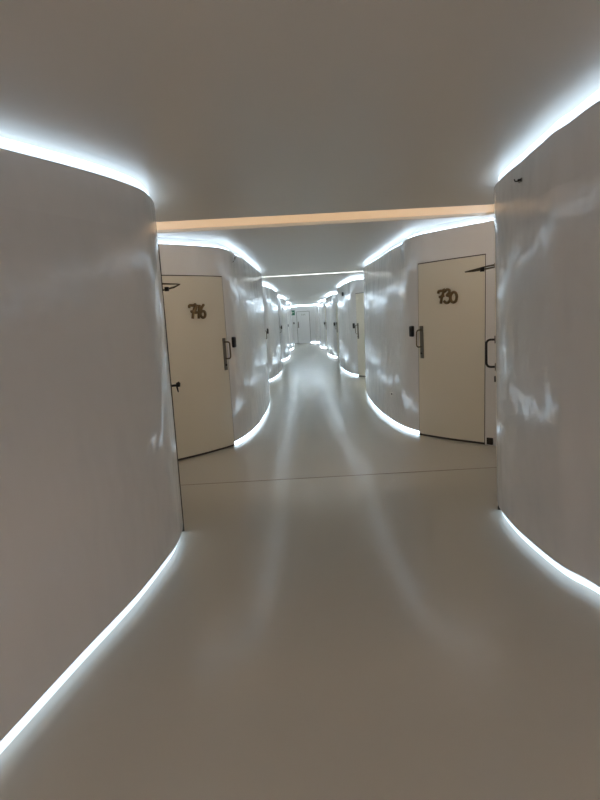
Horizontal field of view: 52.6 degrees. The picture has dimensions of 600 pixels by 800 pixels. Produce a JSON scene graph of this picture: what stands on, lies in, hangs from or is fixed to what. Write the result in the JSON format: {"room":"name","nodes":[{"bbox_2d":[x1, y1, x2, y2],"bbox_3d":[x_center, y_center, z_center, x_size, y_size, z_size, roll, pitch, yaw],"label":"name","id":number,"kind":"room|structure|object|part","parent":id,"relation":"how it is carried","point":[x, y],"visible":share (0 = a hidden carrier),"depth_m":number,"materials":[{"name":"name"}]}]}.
{"room":"hotel corridor","nodes":[
{"label":"hotel corridor","id":0,"kind":"room"},
{"bbox_2d":[0,148,182,741],"bbox_3d":[-1.634,0.349,0.572,1.420,2.320,10.200,-3,7,1],"label":"wall","id":1,"kind":"structure","parent":0,"point":[91,508],"depth_m":2.92,"materials":[{"name":"white paint"}]},
{"bbox_2d":[0,137,148,194],"bbox_3d":[-1.765,-0.822,0.401,1.013,0.066,10.158,-3,7,5],"label":"light strip","id":2,"kind":"object","parent":1,"relation":"attached to","point":[5,143],"visible":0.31,"depth_m":3.07,"materials":[{"name":"grey plastic"}]},
{"bbox_2d":[158,244,183,531],"bbox_3d":[-1.010,-0.118,4.809,0.410,2.070,0.950,-8,9,-29],"label":"door","id":3,"kind":"structure","parent":1,"relation":"in","point":[177,384],"depth_m":4.38,"materials":[{"name":"beige paint"}]},
{"bbox_3d":[-1.127,-0.926,4.971,0.293,0.065,0.043,-5,8,-10],"label":"closer arm","id":4,"kind":"part","parent":3,"relation":"part of","materials":[{"name":"brown metal"}]},
{"bbox_3d":[-0.919,-0.096,4.500,0.068,0.081,0.031,-7,8,-23],"label":"lever","id":5,"kind":"part","parent":3,"relation":"part of","materials":[{"name":"grey metal"}]},
{"bbox_2d":[158,243,269,440],"bbox_3d":[-1.200,-0.886,9.529,1.161,2.390,7.906,-3,7,1],"label":"wall","id":6,"kind":"structure","parent":0,"point":[241,282],"depth_m":7.85,"materials":[{"name":"white paint"}]},
{"bbox_2d":[162,275,234,460],"bbox_3d":[-1.151,-0.394,6.985,0.160,2.070,0.967,3,10,39],"label":"door","id":7,"kind":"structure","parent":6,"relation":"in","point":[194,309],"depth_m":6.96,"materials":[{"name":"beige paint"}]},
{"bbox_3d":[-0.900,-0.551,7.291,0.008,0.385,0.060,0,8,27],"label":"handle plate","id":8,"kind":"part","parent":7,"relation":"part of","materials":[{"name":"silver metal"}]},
{"bbox_3d":[-0.863,-0.595,7.264,0.084,0.217,0.017,0,8,27],"label":"pull handle","id":9,"kind":"part","parent":7,"relation":"part of","materials":[{"name":"brown metal"}]},
{"bbox_2d":[158,242,240,257],"bbox_3d":[-1.328,-2.073,9.363,1.092,0.026,7.883,-3,7,1],"label":"light strip","id":10,"kind":"object","parent":6,"relation":"attached to","point":[158,242],"visible":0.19,"depth_m":6.83,"materials":[{"name":"grey plastic"}]},
{"bbox_2d":[232,337,236,347],"bbox_3d":[-0.817,-0.715,7.499,0.046,0.135,0.078,-1,8,16],"label":"card reader","id":11,"kind":"object","parent":6,"relation":"attached to","point":[234,345],"visible":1,"depth_m":7.47,"materials":[{"name":"black plastic"}]},
{"bbox_2d":[158,237,293,441],"bbox_3d":[-1.144,-2.467,21.260,1.188,2.470,31.634,-3,7,1],"label":"wall","id":12,"kind":"structure","parent":0,"point":[270,299],"depth_m":16.58,"materials":[{"name":"white paint"}]},
{"bbox_2d":[0,342,599,799],"bbox_3d":[0.426,-0.808,17.843,5.400,0.121,45.000,-3,7,1],"label":"floor","id":13,"kind":"structure","parent":0,"point":[377,636],"depth_m":2.76,"materials":[{"name":"beige concrete"}]},
{"bbox_2d":[0,543,177,753],"bbox_3d":[-1.305,1.371,1.338,0.242,0.054,6.345,-2,8,10],"label":"light strip","id":14,"kind":"object","parent":13,"relation":"on","point":[30,714],"visible":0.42,"depth_m":2.66,"materials":[{"name":"grey plastic"}]},
{"bbox_2d":[234,416,263,443],"bbox_3d":[-0.665,0.220,9.927,0.189,0.028,4.854,-3,7,2],"label":"light strip","id":15,"kind":"object","parent":13,"relation":"on","point":[244,437],"visible":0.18,"depth_m":7.95,"materials":[{"name":"grey plastic"}]},
{"bbox_2d":[372,402,418,433],"bbox_3d":[1.337,0.101,9.886,0.214,0.028,4.861,-4,7,-1],"label":"light strip","id":16,"kind":"object","parent":13,"relation":"on","point":[398,424],"visible":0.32,"depth_m":8.01,"materials":[{"name":"grey plastic"}]},
{"bbox_2d":[487,437,492,444],"bbox_3d":[2.071,0.449,6.623,0.024,0.075,0.070,-9,9,-38],"label":"box","id":17,"kind":"object","parent":13,"relation":"on","point":[489,440],"visible":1,"depth_m":6.61,"materials":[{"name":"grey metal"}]},
{"bbox_2d":[502,512,599,593],"bbox_3d":[1.787,1.183,1.321,0.176,0.054,6.403,-4,7,-6],"label":"light strip","id":18,"kind":"object","parent":13,"relation":"on","point":[583,581],"visible":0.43,"depth_m":3.39,"materials":[{"name":"grey plastic"}]},
{"bbox_2d":[0,0,599,221],"bbox_3d":[0.068,-1.208,1.857,5.400,0.060,7.400,-3,7,1],"label":"ceiling","id":19,"kind":"structure","parent":0,"point":[220,109],"depth_m":2.46,"materials":[{"name":"white paint"}]},
{"bbox_3d":[0.111,-1.890,5.852,5.400,0.250,1.580,-3,7,1],"label":"ceiling slot","id":20,"kind":"structure","parent":19,"relation":"attached to","visible":0},
{"bbox_2d":[156,204,493,229],"bbox_3d":[0.121,-1.922,6.397,5.201,0.085,0.010,-4,7,-3],"label":"diffuser","id":21,"kind":"object","parent":20,"relation":"attached to","point":[243,221],"visible":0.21,"depth_m":6.40,"materials":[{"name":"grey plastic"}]},
{"bbox_2d":[291,305,315,343],"bbox_3d":[0.341,-4.936,39.715,3.000,2.390,0.040,-3,7,1],"label":"wall","id":22,"kind":"structure","parent":0,"point":[311,309],"depth_m":39.67,"materials":[{"name":"white paint"}]},
{"bbox_2d":[296,311,310,342],"bbox_3d":[0.240,-4.761,39.700,0.860,2.060,0.127,-3,7,1],"label":"door","id":23,"kind":"structure","parent":22,"relation":"in","point":[303,317],"depth_m":39.72,"materials":[{"name":"white paint"}]},
{"bbox_2d":[315,305,319,341],"bbox_3d":[1.639,-4.832,38.310,0.330,2.390,3.072,-7,8,-24],"label":"wall","id":24,"kind":"structure","parent":0,"point":[316,306],"depth_m":39.22,"materials":[{"name":"white paint"}]},
{"bbox_2d":[318,301,326,346],"bbox_3d":[1.645,-4.133,32.972,1.241,2.390,7.905,-3,7,1],"label":"wall","id":25,"kind":"structure","parent":0,"point":[322,328],"depth_m":31.46,"materials":[{"name":"white paint"}]},
{"bbox_2d":[325,307,326,345],"bbox_3d":[1.577,-3.635,30.429,0.166,2.070,0.990,-9,9,-36],"label":"door","id":26,"kind":"structure","parent":25,"relation":"in","point":[325,307],"depth_m":30.79,"materials":[{"name":"beige paint"}]},
{"bbox_2d":[157,212,493,305],"bbox_3d":[0.342,-4.067,23.014,5.400,0.060,33.900,-3,7,1],"label":"ceiling","id":27,"kind":"structure","parent":0,"point":[281,249],"depth_m":8.16,"materials":[{"name":"white paint"}]},
{"bbox_2d":[325,294,336,355],"bbox_3d":[1.711,-3.111,25.136,1.241,2.390,7.905,-3,7,1],"label":"wall","id":28,"kind":"structure","parent":0,"point":[330,301],"depth_m":23.70,"materials":[{"name":"white paint"}]},
{"bbox_2d":[335,303,339,356],"bbox_3d":[1.644,-2.612,22.594,0.166,2.070,0.990,-9,9,-36],"label":"door","id":29,"kind":"structure","parent":28,"relation":"in","point":[336,304],"depth_m":22.90,"materials":[{"name":"beige paint"}]},
{"bbox_2d":[337,279,363,373],"bbox_3d":[1.758,-2.087,17.302,1.241,2.390,7.905,-3,7,1],"label":"wall","id":30,"kind":"structure","parent":0,"point":[348,353],"depth_m":15.90,"materials":[{"name":"white paint"}]},
{"bbox_2d":[355,292,365,376],"bbox_3d":[1.690,-1.589,14.759,0.166,2.070,0.990,-9,9,-36],"label":"door","id":31,"kind":"structure","parent":30,"relation":"in","point":[360,333],"depth_m":15.01,"materials":[{"name":"beige paint"}]},
{"bbox_2d":[340,220,496,445],"bbox_3d":[1.810,-1.613,13.350,1.289,2.470,15.746,-3,7,1],"label":"wall","id":32,"kind":"structure","parent":0,"point":[391,280],"depth_m":7.68,"materials":[{"name":"white paint"}]},
{"bbox_2d":[409,326,413,336],"bbox_3d":[1.364,-0.838,7.410,0.046,0.135,0.078,-6,8,-19],"label":"card reader","id":33,"kind":"object","parent":32,"relation":"attached to","point":[411,328],"visible":1,"depth_m":7.38,"materials":[{"name":"black plastic"}]},
{"bbox_2d":[366,218,493,265],"bbox_3d":[1.778,-2.257,9.298,1.148,0.026,7.880,-3,7,1],"label":"light strip","id":34,"kind":"object","parent":32,"relation":"attached to","point":[493,218],"visible":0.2,"depth_m":6.77,"materials":[{"name":"grey plastic"}]},
{"bbox_2d":[416,254,485,444],"bbox_3d":[1.704,-0.564,6.929,0.178,2.070,1.006,-9,9,-36],"label":"door","id":35,"kind":"structure","parent":32,"relation":"in","point":[451,330],"depth_m":6.88,"materials":[{"name":"beige paint"}]},
{"bbox_3d":[1.412,-0.729,7.215,0.088,0.217,0.020,-8,9,-29],"label":"pull handle","id":36,"kind":"part","parent":35,"relation":"part of","materials":[{"name":"brown metal"}]},
{"bbox_3d":[1.453,-0.690,7.243,0.008,0.385,0.060,-8,9,-29],"label":"handle plate","id":37,"kind":"part","parent":35,"relation":"part of","materials":[{"name":"silver metal"}]},
{"bbox_2d":[368,100,599,586],"bbox_3d":[1.789,-0.437,4.378,1.319,2.470,18.042,-3,7,1],"label":"wall","id":38,"kind":"structure","parent":0,"point":[547,223],"depth_m":3.23,"materials":[{"name":"white paint"}]},
{"bbox_2d":[465,228,500,509],"bbox_3d":[1.533,-0.279,4.841,0.430,2.070,0.940,1,9,32],"label":"door","id":39,"kind":"structure","parent":38,"relation":"in","point":[481,269],"depth_m":4.47,"materials":[{"name":"beige paint"}]},
{"bbox_3d":[1.516,-1.077,4.911,0.383,0.073,0.044,-4,7,-6],"label":"closer arm","id":40,"kind":"part","parent":39,"relation":"part of","materials":[{"name":"brown metal"}]},
{"bbox_3d":[1.397,-0.343,4.465,0.068,0.217,0.018,-1,8,21],"label":"pull handle","id":41,"kind":"part","parent":39,"relation":"part of","materials":[{"name":"grey metal"}]},
{"bbox_3d":[1.653,-0.278,4.763,0.103,2.025,0.918,1,9,33],"label":"panel","id":42,"kind":"part","parent":39,"relation":"part of","materials":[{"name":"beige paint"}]},
{"bbox_2d":[498,89,599,180],"bbox_3d":[1.623,-1.025,0.355,0.941,0.066,10.173,-3,7,3],"label":"light strip","id":43,"kind":"object","parent":38,"relation":"attached to","point":[595,97],"visible":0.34,"depth_m":3.00,"materials":[{"name":"grey plastic"}]}
]}

